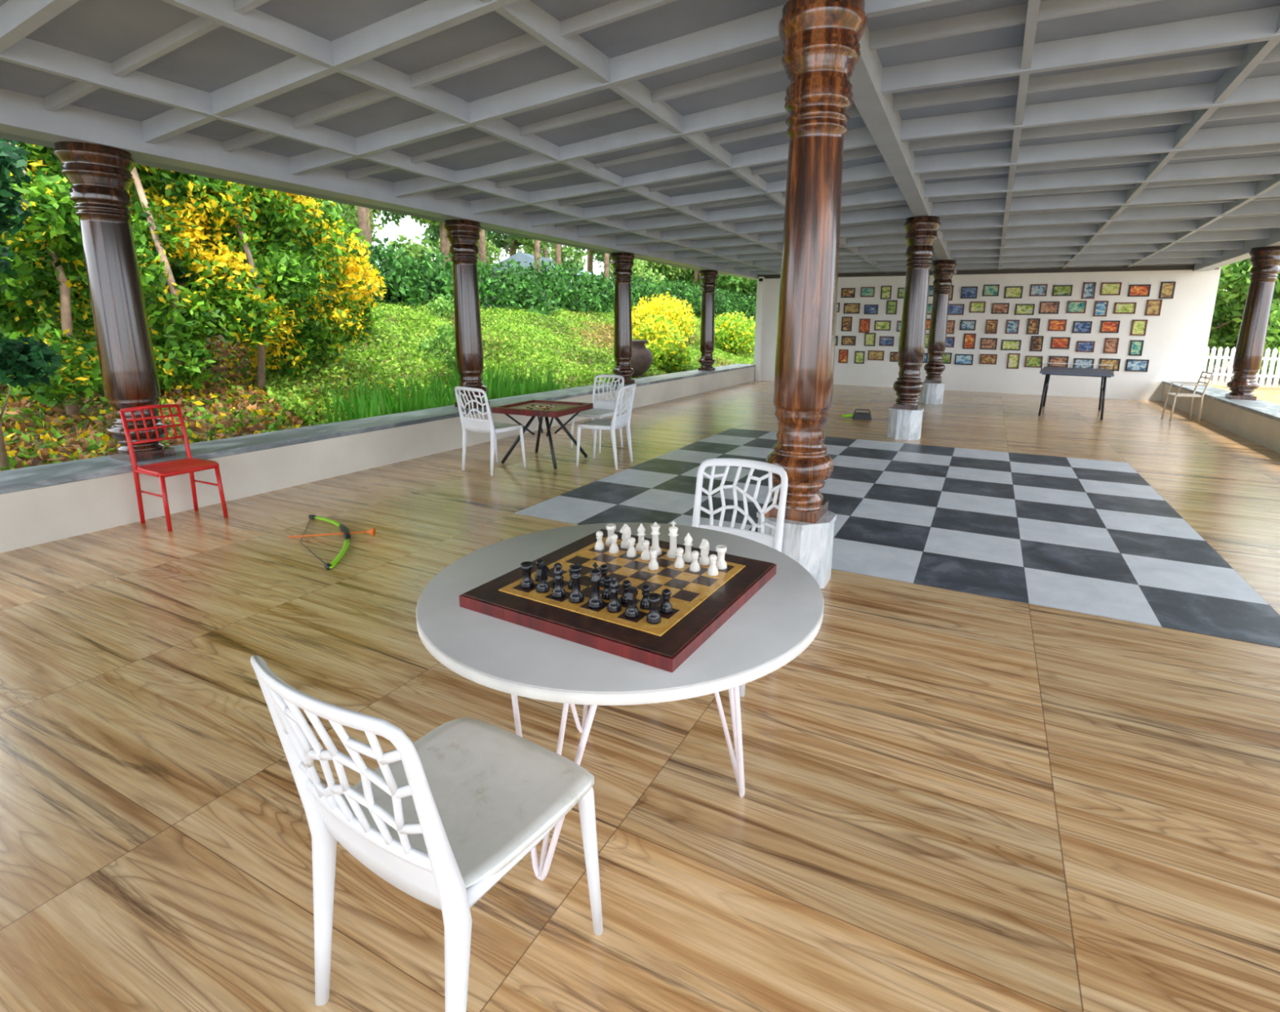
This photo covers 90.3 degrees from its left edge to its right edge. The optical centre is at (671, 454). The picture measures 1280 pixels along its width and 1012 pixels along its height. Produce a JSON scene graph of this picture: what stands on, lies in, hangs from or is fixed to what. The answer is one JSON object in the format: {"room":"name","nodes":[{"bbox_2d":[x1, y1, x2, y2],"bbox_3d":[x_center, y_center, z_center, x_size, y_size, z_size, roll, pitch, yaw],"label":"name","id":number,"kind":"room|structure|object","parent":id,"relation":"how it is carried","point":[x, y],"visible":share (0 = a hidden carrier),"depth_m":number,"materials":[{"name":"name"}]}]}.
{"room":"open-air pavilion","nodes":[
{"label":"open-air pavilion","id":0,"kind":"room"},
{"bbox_2d":[0,366,755,553],"bbox_3d":[-2.707,-0.316,7.839,0.520,0.380,21.500,6,13,26],"label":"wall","id":1,"kind":"structure","parent":0,"point":[37,516],"depth_m":5.48,"materials":[{"name":"paint"}]},
{"bbox_2d":[0,364,755,494],"bbox_3d":[-2.714,-0.527,7.800,0.580,0.050,21.500,6,13,26],"label":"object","id":2,"kind":"structure","parent":1,"relation":"on","point":[57,473],"depth_m":5.80,"materials":[{"name":"grey stone"}]},
{"bbox_2d":[52,141,175,462],"bbox_3d":[-4.113,-1.076,4.742,0.444,2.234,0.444,6,13,26],"label":"wooden column","id":3,"kind":"structure","parent":2,"relation":"on","point":[100,178],"depth_m":4.62,"materials":[{"name":"brown wood"}]},
{"bbox_2d":[443,219,489,408],"bbox_3d":[-2.529,-1.710,7.890,0.444,2.234,0.444,6,13,26],"label":"wooden column","id":4,"kind":"structure","parent":2,"relation":"on","point":[463,235],"depth_m":7.75,"materials":[{"name":"brown wood"}]},
{"bbox_2d":[609,252,635,384],"bbox_3d":[-0.856,-2.379,11.213,0.444,2.234,0.444,6,13,26],"label":"wooden column","id":5,"kind":"structure","parent":2,"relation":"on","point":[622,264],"depth_m":11.08,"materials":[{"name":"brown wood"}]},
{"bbox_2d":[697,270,718,371],"bbox_3d":[0.825,-3.051,14.554,0.444,2.234,0.444,6,13,26],"label":"wooden column","id":6,"kind":"structure","parent":2,"relation":"on","point":[708,277],"depth_m":14.43,"materials":[{"name":"brown wood"}]},
{"bbox_2d":[0,381,1279,1011],"bbox_3d":[1.527,0.398,5.852,8.930,0.120,21.500,6,13,26],"label":"floor","id":7,"kind":"structure","parent":0,"point":[953,801],"depth_m":2.13,"materials":[{"name":"brown wood"}]},
{"bbox_2d":[119,404,228,531],"bbox_3d":[-3.697,0.073,4.730,0.462,0.859,0.408,6,13,26],"label":"chair","id":8,"kind":"object","parent":7,"relation":"on","point":[162,470],"visible":1,"depth_m":4.71,"materials":[{"name":"paint"}]},
{"bbox_2d":[288,514,375,569],"bbox_3d":[-2.364,0.553,4.447,1.224,0.071,0.466,12,16,43],"label":"bow","id":9,"kind":"object","parent":7,"relation":"on","point":[346,532],"visible":1,"depth_m":4.44,"materials":[{"name":"plastic"}]},
{"bbox_2d":[249,655,603,1011],"bbox_3d":[-0.501,0.783,1.388,0.466,0.894,0.564,7,14,30],"label":"plastic chair","id":10,"kind":"object","parent":7,"relation":"on","point":[445,815],"visible":1,"depth_m":1.29,"materials":[{"name":"white plastic"}]},
{"bbox_2d":[454,386,526,475],"bbox_3d":[-1.852,-0.272,6.468,0.452,0.872,0.564,8,14,31],"label":"plastic chair","id":11,"kind":"object","parent":7,"relation":"on","point":[473,424],"visible":1,"depth_m":6.30,"materials":[{"name":"white plastic"}]},
{"bbox_2d":[491,400,592,469],"bbox_3d":[-1.382,-0.233,6.927,0.785,0.613,0.775,5,13,21],"label":"table","id":12,"kind":"object","parent":7,"relation":"on","point":[540,409],"visible":0.99,"depth_m":6.81,"materials":[{"name":"red paint"}]},
{"bbox_2d":[570,374,624,453],"bbox_3d":[-0.877,-0.510,7.670,0.452,0.872,0.564,7,13,29],"label":"plastic chair","id":13,"kind":"object","parent":7,"relation":"on","point":[601,409],"visible":0.87,"depth_m":7.75,"materials":[{"name":"white plastic"}]},
{"bbox_2d":[576,383,635,470],"bbox_3d":[-0.674,-0.321,6.768,0.564,0.872,0.452,4,12,18],"label":"plastic chair","id":14,"kind":"object","parent":7,"relation":"on","point":[622,420],"visible":1,"depth_m":6.66,"materials":[{"name":"white plastic"}]},
{"bbox_2d":[416,522,823,880],"bbox_3d":[-0.144,0.742,1.976,1.160,0.739,1.160,6,13,26],"label":"round table","id":15,"kind":"object","parent":7,"relation":"on","point":[784,616],"visible":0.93,"depth_m":1.58,"materials":[{"name":"plastic"}]},
{"bbox_2d":[458,528,776,672],"bbox_3d":[-0.125,0.372,1.844,0.660,0.039,0.660,7,13,28],"label":"board","id":16,"kind":"object","parent":15,"relation":"on","point":[701,602],"depth_m":1.69,"materials":[{"name":"brown wood"}]},
{"bbox_2d":[520,520,727,624],"bbox_3d":[-0.122,0.296,1.828,0.446,0.117,0.452,7,13,28],"label":"chess pieces","id":17,"kind":"object","parent":16,"relation":"on","point":[650,601],"visible":1,"depth_m":1.75,"materials":[{"name":"black plastic"}]},
{"bbox_2d":[691,457,787,697],"bbox_3d":[0.227,0.498,2.858,0.452,0.872,0.564,6,13,26],"label":"plastic chair","id":18,"kind":"object","parent":7,"relation":"on","point":[775,542],"visible":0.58,"depth_m":2.99,"materials":[{"name":"white plastic"}]},
{"bbox_2d":[756,0,867,588],"bbox_3d":[0.755,-0.765,3.550,0.444,3.073,0.444,6,13,26],"label":"wooden column","id":19,"kind":"structure","parent":7,"relation":"on","point":[820,39],"depth_m":3.37,"materials":[{"name":"brown wood"}]},
{"bbox_2d":[841,408,871,420],"bbox_3d":[3.019,-0.664,10.375,0.471,0.159,0.178,2,12,9],"label":"case","id":20,"kind":"object","parent":7,"relation":"on","point":[856,415],"visible":1,"depth_m":10.30,"materials":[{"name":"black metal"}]},
{"bbox_2d":[514,428,1279,648],"bbox_3d":[1.960,0.279,6.145,4.800,0.003,4.800,6,13,26],"label":"chessboard","id":21,"kind":"object","parent":7,"relation":"on","point":[1093,537],"visible":0.92,"depth_m":4.97,"materials":[{"name":"tile"}]},
{"bbox_2d":[887,216,941,439],"bbox_3d":[3.200,-1.631,8.435,0.444,2.843,0.444,6,13,26],"label":"wooden column","id":22,"kind":"structure","parent":7,"relation":"on","point":[905,417],"depth_m":8.31,"materials":[{"name":"brown wood"}]},
{"bbox_2d":[920,259,956,404],"bbox_3d":[5.177,-2.358,12.378,0.444,2.713,0.444,6,13,26],"label":"wooden column","id":23,"kind":"structure","parent":7,"relation":"on","point":[932,393],"depth_m":12.26,"materials":[{"name":"brown wood"}]},
{"bbox_2d":[1038,362,1114,419],"bbox_3d":[7.168,-1.179,11.340,1.095,0.874,1.700,8,14,31],"label":"table","id":24,"kind":"object","parent":7,"relation":"on","point":[1104,374],"visible":1,"depth_m":11.01,"materials":[{"name":"black metal"}]},
{"bbox_2d":[1161,370,1213,423],"bbox_3d":[8.466,-0.957,10.451,0.499,0.823,0.462,5,13,21],"label":"armchair","id":25,"kind":"object","parent":7,"relation":"on","point":[1193,395],"visible":1,"depth_m":10.41,"materials":[{"name":"beige plastic"}]},
{"bbox_2d":[0,0,1279,279],"bbox_3d":[1.552,-2.777,5.371,11.000,1.054,21.800,6,13,26],"label":"ceiling","id":26,"kind":"structure","parent":0,"point":[1064,134],"depth_m":4.66,"materials":[{"name":"paint"}]},
{"bbox_2d":[754,263,1221,401],"bbox_3d":[6.591,-3.027,14.978,9.600,3.000,0.240,6,13,26],"label":"wall","id":27,"kind":"structure","parent":0,"point":[1175,341],"depth_m":14.05,"materials":[{"name":"white paint"}]},
{"bbox_2d":[755,276,765,381],"bbox_3d":[2.336,-3.308,16.847,0.180,2.700,0.140,6,13,26],"label":"trim","id":28,"kind":"structure","parent":27,"relation":"attached to","point":[761,280],"depth_m":16.79,"materials":[{"name":"white paint"}]},
{"bbox_2d":[835,335,856,346],"bbox_3d":[4.368,-2.856,15.979,0.505,0.246,0.024,6,13,26],"label":"framed painting","id":29,"kind":"object","parent":27,"relation":"attached to","point":[846,340],"depth_m":15.96},
{"bbox_2d":[879,336,894,346],"bbox_3d":[5.257,-2.773,15.548,0.340,0.223,0.024,6,13,26],"label":"framed painting","id":30,"kind":"object","parent":27,"relation":"attached to","point":[883,340],"depth_m":15.55},
{"bbox_2d":[945,320,955,347],"bbox_3d":[6.538,-2.826,14.893,0.191,0.622,0.024,6,13,26],"label":"framed painting","id":31,"kind":"object","parent":27,"relation":"attached to","point":[951,323],"depth_m":14.89},
{"bbox_2d":[947,304,964,315],"bbox_3d":[6.600,-3.360,14.754,0.332,0.222,0.024,6,13,26],"label":"framed painting","id":32,"kind":"object","parent":27,"relation":"attached to","point":[953,309],"depth_m":14.75},
{"bbox_2d":[758,265,1218,279],"bbox_3d":[6.538,-4.176,14.603,9.500,0.090,0.060,6,13,26],"label":"trim","id":33,"kind":"structure","parent":27,"relation":"attached to","point":[1166,267],"depth_m":13.86,"materials":[{"name":"paint"}]},
{"bbox_2d":[979,337,997,350],"bbox_3d":[7.268,-2.540,14.583,0.341,0.257,0.024,6,13,26],"label":"framed painting","id":34,"kind":"object","parent":27,"relation":"attached to","point":[985,343],"depth_m":14.58},
{"bbox_2d":[979,354,997,364],"bbox_3d":[7.288,-2.193,14.643,0.352,0.226,0.024,6,13,26],"label":"framed painting","id":35,"kind":"object","parent":27,"relation":"attached to","point":[991,359],"depth_m":14.64},
{"bbox_2d":[982,284,999,296],"bbox_3d":[7.218,-3.713,14.372,0.320,0.249,0.024,6,13,26],"label":"framed painting","id":36,"kind":"object","parent":27,"relation":"attached to","point":[988,290],"depth_m":14.37},
{"bbox_2d":[984,320,998,333],"bbox_3d":[7.289,-2.910,14.498,0.241,0.295,0.024,6,13,26],"label":"framed painting","id":37,"kind":"object","parent":27,"relation":"attached to","point":[991,326],"depth_m":14.50},
{"bbox_2d":[991,302,1009,314],"bbox_3d":[7.417,-3.296,14.356,0.344,0.234,0.024,6,13,26],"label":"framed painting","id":38,"kind":"object","parent":27,"relation":"attached to","point":[997,308],"depth_m":14.35},
{"bbox_2d":[1004,320,1019,333],"bbox_3d":[7.668,-2.873,14.314,0.256,0.291,0.024,6,13,26],"label":"framed painting","id":39,"kind":"object","parent":27,"relation":"attached to","point":[1012,326],"depth_m":14.31},
{"bbox_2d":[1004,286,1022,298],"bbox_3d":[7.624,-3.613,14.188,0.352,0.251,0.024,6,13,26],"label":"framed painting","id":40,"kind":"object","parent":27,"relation":"attached to","point":[1011,292],"depth_m":14.19},
{"bbox_2d":[1024,355,1043,368],"bbox_3d":[8.111,-2.081,14.251,0.334,0.254,0.024,6,13,26],"label":"framed painting","id":41,"kind":"object","parent":27,"relation":"attached to","point":[1030,361],"depth_m":14.25},
{"bbox_2d":[1029,284,1048,296],"bbox_3d":[8.056,-3.612,13.971,0.325,0.247,0.024,6,13,26],"label":"framed painting","id":42,"kind":"object","parent":27,"relation":"attached to","point":[1036,290],"depth_m":13.97},
{"bbox_2d":[1039,301,1059,314],"bbox_3d":[8.274,-3.219,13.940,0.369,0.263,0.024,6,13,26],"label":"framed painting","id":43,"kind":"object","parent":27,"relation":"attached to","point":[1046,307],"depth_m":13.94},
{"bbox_2d":[1047,319,1066,331],"bbox_3d":[8.445,-2.832,13.932,0.339,0.249,0.024,6,13,26],"label":"framed painting","id":44,"kind":"object","parent":27,"relation":"attached to","point":[1054,325],"depth_m":13.93},
{"bbox_2d":[1048,355,1068,367],"bbox_3d":[8.535,-2.054,14.043,0.373,0.238,0.024,6,13,26],"label":"framed painting","id":45,"kind":"object","parent":27,"relation":"attached to","point":[1053,359],"depth_m":14.04},
{"bbox_2d":[1050,337,1071,349],"bbox_3d":[8.533,-2.447,13.965,0.355,0.253,0.024,6,13,26],"label":"framed painting","id":46,"kind":"object","parent":27,"relation":"attached to","point":[1057,343],"depth_m":13.96},
{"bbox_2d":[1051,284,1072,296],"bbox_3d":[8.460,-3.553,13.779,0.367,0.227,0.024,6,13,26],"label":"framed painting","id":47,"kind":"object","parent":27,"relation":"attached to","point":[1058,290],"depth_m":13.77},
{"bbox_2d":[1071,320,1092,333],"bbox_3d":[8.864,-2.756,13.736,0.342,0.243,0.024,6,13,26],"label":"framed painting","id":48,"kind":"object","parent":27,"relation":"attached to","point":[1078,326],"depth_m":13.74},
{"bbox_2d":[1073,358,1094,368],"bbox_3d":[8.964,-1.988,13.841,0.367,0.205,0.024,6,13,26],"label":"framed painting","id":49,"kind":"object","parent":27,"relation":"attached to","point":[1077,361],"depth_m":13.83},
{"bbox_2d":[1075,341,1095,352],"bbox_3d":[8.958,-2.335,13.774,0.325,0.229,0.024,6,13,26],"label":"framed painting","id":50,"kind":"object","parent":27,"relation":"attached to","point":[1082,346],"depth_m":13.77},
{"bbox_2d":[1093,301,1108,316],"bbox_3d":[9.129,-3.099,13.534,0.240,0.306,0.024,6,13,26],"label":"framed painting","id":51,"kind":"object","parent":27,"relation":"attached to","point":[1100,308],"depth_m":13.53},
{"bbox_2d":[1099,320,1119,333],"bbox_3d":[9.312,-2.714,13.519,0.334,0.242,0.024,6,13,26],"label":"framed painting","id":52,"kind":"object","parent":27,"relation":"attached to","point":[1107,326],"depth_m":13.52},
{"bbox_2d":[1098,358,1120,371],"bbox_3d":[9.386,-1.929,13.640,0.369,0.256,0.024,6,13,26],"label":"framed painting","id":53,"kind":"object","parent":27,"relation":"attached to","point":[1116,362],"depth_m":13.63},
{"bbox_2d":[1099,282,1121,295],"bbox_3d":[9.245,-3.489,13.397,0.358,0.254,0.024,6,13,26],"label":"framed painting","id":54,"kind":"object","parent":27,"relation":"attached to","point":[1107,288],"depth_m":13.39},
{"bbox_2d":[1102,337,1119,353],"bbox_3d":[9.373,-2.323,13.567,0.248,0.315,0.024,6,13,26],"label":"framed painting","id":55,"kind":"object","parent":27,"relation":"attached to","point":[1111,344],"depth_m":13.56},
{"bbox_2d":[1113,302,1136,314],"bbox_3d":[9.508,-3.065,13.350,0.376,0.218,0.024,6,13,26],"label":"framed painting","id":56,"kind":"object","parent":27,"relation":"attached to","point":[1119,308],"depth_m":13.35},
{"bbox_2d":[1129,320,1147,335],"bbox_3d":[9.768,-2.653,13.302,0.262,0.304,0.024,6,13,26],"label":"framed painting","id":57,"kind":"object","parent":27,"relation":"attached to","point":[1139,327],"depth_m":13.30},
{"bbox_2d":[1161,383,1279,453],"bbox_3d":[5.749,0.620,3.772,0.480,0.380,21.500,6,13,26],"label":"wall","id":58,"kind":"structure","parent":0,"point":[1263,431],"depth_m":9.41,"materials":[{"name":"paint"}]},
{"bbox_2d":[1162,381,1279,422],"bbox_3d":[5.742,0.408,3.733,0.540,0.050,21.500,6,13,26],"label":"trim","id":59,"kind":"structure","parent":58,"relation":"on","point":[1265,409],"depth_m":9.58,"materials":[{"name":"grey stone"}]},
{"bbox_2d":[1225,246,1279,400],"bbox_3d":[8.914,-1.980,9.732,0.444,2.266,0.444,6,13,26],"label":"wooden column","id":60,"kind":"structure","parent":59,"relation":"on","point":[1264,260],"depth_m":9.63,"materials":[{"name":"brown wood"}]},
{"label":"outside","id":61,"kind":"structure","parent":0,"visible":0},
{"bbox_2d":[0,299,755,468],"bbox_3d":[-16.306,-9.811,40.468,53.900,5.751,88.200,6,13,26],"label":"plants","id":62,"kind":"object","parent":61,"point":[89,410],"visible":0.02,"depth_m":7.81,"materials":[{"name":"plant"}]},
{"bbox_2d":[0,137,64,471],"bbox_3d":[-5.577,-1.538,4.985,1.075,3.946,1.073,0,12,-1],"label":"tree","id":63,"kind":"object","parent":62,"relation":"on","point":[28,362],"visible":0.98,"depth_m":5.18,"materials":[{"name":"green plant"}]},
{"bbox_2d":[7,168,198,320],"bbox_3d":[-8.114,-5.154,8.152,3.829,7.345,4.057,8,14,33],"label":"shade tree","id":64,"kind":"object","parent":62,"relation":"on","point":[180,271],"visible":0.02,"depth_m":9.09,"materials":[{"name":"green plant"}]},
{"bbox_2d":[40,163,302,302],"bbox_3d":[-8.137,-5.859,9.224,3.141,7.620,4.228,6,13,26],"label":"shade tree","id":65,"kind":"object","parent":62,"relation":"on","point":[183,283],"visible":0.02,"depth_m":9.65,"materials":[{"name":"green plant"}]},
{"bbox_2d":[0,139,386,418],"bbox_3d":[-6.066,-3.079,7.821,2.229,5.135,4.775,6,13,26],"label":"shrub","id":66,"kind":"object","parent":62,"relation":"on","point":[54,231],"visible":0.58,"depth_m":7.66,"materials":[{"name":"green plant"}]},
{"bbox_2d":[0,336,409,471],"bbox_3d":[-6.352,-0.496,6.509,4.021,1.417,8.114,6,13,26],"label":"flower bed","id":67,"kind":"object","parent":62,"relation":"on","point":[91,448],"visible":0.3,"depth_m":7.12,"materials":[{"name":"plant"}]},
{"bbox_2d":[356,205,368,254],"bbox_3d":[-9.229,-10.035,17.533,4.336,11.115,3.146,1,12,4],"label":"eucalyptus tree","id":68,"kind":"object","parent":62,"relation":"on","point":[362,212],"visible":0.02,"depth_m":18.45,"materials":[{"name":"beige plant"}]},
{"bbox_2d":[332,201,406,245],"bbox_3d":[-16.909,-15.283,32.291,6.264,13.075,5.063,7,13,28],"label":"pine tree","id":69,"kind":"object","parent":62,"relation":"on","point":[397,216],"visible":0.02,"depth_m":33.11,"materials":[{"name":"green plant"}]},
{"bbox_2d":[317,203,438,268],"bbox_3d":[-11.452,-9.821,23.252,4.517,8.703,4.356,9,14,34],"label":"eucalyptus tree","id":70,"kind":"object","parent":62,"relation":"on","point":[350,217],"visible":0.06,"depth_m":23.67,"materials":[{"name":"green plant"}]},
{"bbox_2d":[6,236,756,319],"bbox_3d":[-1.520,-6.327,26.934,3.908,3.137,44.779,6,13,26],"label":"hedge","id":71,"kind":"object","parent":62,"relation":"on","point":[405,281],"visible":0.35,"depth_m":19.38,"materials":[{"name":"green plant"}]},
{"bbox_2d":[386,216,490,270],"bbox_3d":[-9.798,-9.890,26.724,3.465,6.783,5.146,7,13,29],"label":"eucalyptus tree","id":72,"kind":"object","parent":62,"relation":"on","point":[442,242],"visible":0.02,"depth_m":26.60,"materials":[{"name":"green plant"}]},
{"bbox_2d":[324,357,568,423],"bbox_3d":[-2.905,-0.912,9.389,1.230,1.086,4.422,6,13,26],"label":"grass","id":73,"kind":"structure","parent":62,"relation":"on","point":[364,407],"depth_m":8.43,"materials":[{"name":"green plant"}]},
{"bbox_2d":[415,293,479,386],"bbox_3d":[-3.689,-1.818,10.865,0.986,1.850,1.186,6,13,26],"label":"sapling","id":74,"kind":"object","parent":62,"relation":"on","point":[448,335],"visible":0.54,"depth_m":10.57,"materials":[{"name":"green plant"}]},
{"bbox_2d":[414,219,491,258],"bbox_3d":[-12.591,-15.870,34.917,5.637,13.771,5.985,-2,12,-11],"label":"pine tree","id":75,"kind":"object","parent":62,"relation":"on","point":[433,232],"visible":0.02,"depth_m":36.22,"materials":[{"name":"green plant"}]},
{"bbox_2d":[435,236,504,265],"bbox_3d":[-9.864,-13.060,30.905,3.916,10.456,4.903,6,13,26],"label":"eucalyptus tree","id":76,"kind":"object","parent":62,"relation":"on","point":[489,247],"visible":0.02,"depth_m":31.16,"materials":[{"name":"green plant"}]},
{"bbox_2d":[478,230,485,267],"bbox_3d":[-6.810,-11.579,22.647,4.550,12.195,3.375,6,13,26],"label":"eucalyptus tree","id":77,"kind":"object","parent":62,"relation":"on","point":[482,244],"visible":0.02,"depth_m":23.15,"materials":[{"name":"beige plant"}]},
{"bbox_2d":[255,300,755,426],"bbox_3d":[0.096,-3.999,21.896,6.614,2.178,30.111,6,13,26],"label":"ground cover","id":78,"kind":"structure","parent":62,"relation":"on","point":[380,327],"depth_m":13.58,"materials":[{"name":"green plant"}]},
{"bbox_2d":[484,231,542,257],"bbox_3d":[-9.711,-15.834,37.708,6.505,12.822,5.039,6,13,26],"label":"pine tree","id":79,"kind":"object","parent":62,"relation":"on","point":[502,241],"visible":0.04,"depth_m":39.15,"materials":[{"name":"green plant"}]},
{"bbox_2d":[512,236,555,259],"bbox_3d":[-7.300,-13.459,35.781,4.680,9.600,4.508,6,13,26],"label":"eucalyptus tree","id":80,"kind":"object","parent":62,"relation":"on","point":[544,253],"visible":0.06,"depth_m":36.48,"materials":[{"name":"green plant"}]},
{"bbox_2d":[533,240,540,275],"bbox_3d":[-5.343,-11.979,24.070,4.502,12.693,3.531,6,13,26],"label":"eucalyptus tree","id":81,"kind":"object","parent":62,"relation":"on","point":[536,243],"visible":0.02,"depth_m":25.29,"materials":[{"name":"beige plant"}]},
{"bbox_2d":[491,252,597,282],"bbox_3d":[-6.657,-8.402,34.076,4.800,4.100,5.800,4,12,14],"label":"house","id":82,"kind":"structure","parent":62,"relation":"on","point":[522,257],"depth_m":31.04,"materials":[{"name":"white paint"}]},
{"bbox_2d":[528,238,600,278],"bbox_3d":[-5.526,-12.349,31.968,4.316,9.928,4.882,3,12,11],"label":"eucalyptus tree","id":83,"kind":"object","parent":62,"relation":"on","point":[566,252],"visible":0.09,"depth_m":32.48,"materials":[{"name":"green plant"}]},
{"bbox_2d":[569,247,610,272],"bbox_3d":[-5.732,-17.804,44.614,5.388,13.810,4.608,6,13,26],"label":"pine tree","id":84,"kind":"object","parent":62,"relation":"on","point":[589,264],"visible":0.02,"depth_m":45.52,"materials":[{"name":"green plant"}]},
{"bbox_2d":[601,258,665,284],"bbox_3d":[-2.212,-12.305,37.894,4.519,7.599,4.540,6,13,26],"label":"eucalyptus tree","id":85,"kind":"object","parent":62,"relation":"on","point":[640,269],"visible":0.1,"depth_m":37.09,"materials":[{"name":"green plant"}]},
{"bbox_2d":[613,340,653,377],"bbox_3d":[-0.895,-2.195,15.023,0.920,0.990,0.920,6,13,26],"label":"urn","id":86,"kind":"object","parent":62,"relation":"on","point":[642,360],"visible":0.48,"depth_m":14.70,"materials":[{"name":"ceramic"}]},
{"bbox_2d":[631,311,688,350],"bbox_3d":[-0.394,-3.480,19.092,1.604,1.572,2.313,4,12,16],"label":"bush","id":87,"kind":"object","parent":62,"relation":"on","point":[648,331],"visible":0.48,"depth_m":18.57,"materials":[{"name":"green plant"}]},
{"bbox_2d":[633,260,689,285],"bbox_3d":[-0.842,-14.348,40.495,3.647,10.443,4.303,6,13,26],"label":"eucalyptus tree","id":88,"kind":"object","parent":62,"relation":"on","point":[667,270],"visible":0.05,"depth_m":41.25,"materials":[{"name":"green plant"}]},
{"bbox_2d":[631,291,697,343],"bbox_3d":[-0.338,-4.397,21.076,2.068,1.960,3.588,4,12,15],"label":"bush","id":89,"kind":"object","parent":62,"relation":"on","point":[675,311],"visible":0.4,"depth_m":20.49,"materials":[{"name":"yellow plant"}]},
{"bbox_2d":[645,333,696,373],"bbox_3d":[-0.135,-2.719,17.474,1.455,1.178,1.950,6,13,26],"label":"shrub","id":90,"kind":"object","parent":62,"relation":"on","point":[670,354],"visible":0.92,"depth_m":17.09,"materials":[{"name":"green plant"}]},
{"bbox_2d":[674,269,724,293],"bbox_3d":[1.920,-13.276,42.315,5.680,7.938,4.668,6,13,23],"label":"tree","id":91,"kind":"object","parent":62,"relation":"on","point":[693,277],"visible":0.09,"depth_m":42.10,"materials":[{"name":"green plant"}]},
{"bbox_2d":[696,311,755,355],"bbox_3d":[2.217,-4.448,23.504,2.188,1.732,3.477,9,14,34],"label":"shrub","id":92,"kind":"object","parent":62,"relation":"on","point":[731,333],"visible":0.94,"depth_m":22.80,"materials":[{"name":"green plant"}]},
{"bbox_2d":[715,275,756,298],"bbox_3d":[3.595,-13.103,40.134,5.302,8.548,5.754,6,13,26],"label":"tree","id":93,"kind":"object","parent":62,"relation":"on","point":[728,282],"visible":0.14,"depth_m":38.58,"materials":[{"name":"green plant"}]},
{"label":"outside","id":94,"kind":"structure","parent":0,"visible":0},
{"bbox_2d":[1203,361,1279,405],"bbox_3d":[40.158,-0.768,13.759,72.200,0.100,90.000,6,13,26],"label":"lawn","id":95,"kind":"structure","parent":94,"point":[1271,394],"depth_m":16.74,"materials":[{"name":"plant"}]},
{"bbox_2d":[1200,346,1279,386],"bbox_3d":[19.777,-1.839,14.721,15.405,1.015,0.055,6,13,26],"label":"picket fence","id":96,"kind":"object","parent":95,"relation":"on","point":[1212,357],"visible":0.31,"depth_m":17.01,"materials":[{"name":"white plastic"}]},
{"bbox_2d":[1205,257,1279,372],"bbox_3d":[17.832,-5.650,21.035,4.531,6.439,4.742,-7,14,-32],"label":"tree","id":97,"kind":"object","parent":95,"relation":"on","point":[1234,277],"visible":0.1,"depth_m":20.35,"materials":[{"name":"green plant"}]},
{"bbox_2d":[1258,272,1279,381],"bbox_3d":[18.981,-5.035,18.353,4.580,6.346,3.707,-5,13,-25],"label":"tree","id":98,"kind":"object","parent":95,"relation":"on","point":[1272,341],"visible":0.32,"depth_m":18.36,"materials":[{"name":"green plant"}]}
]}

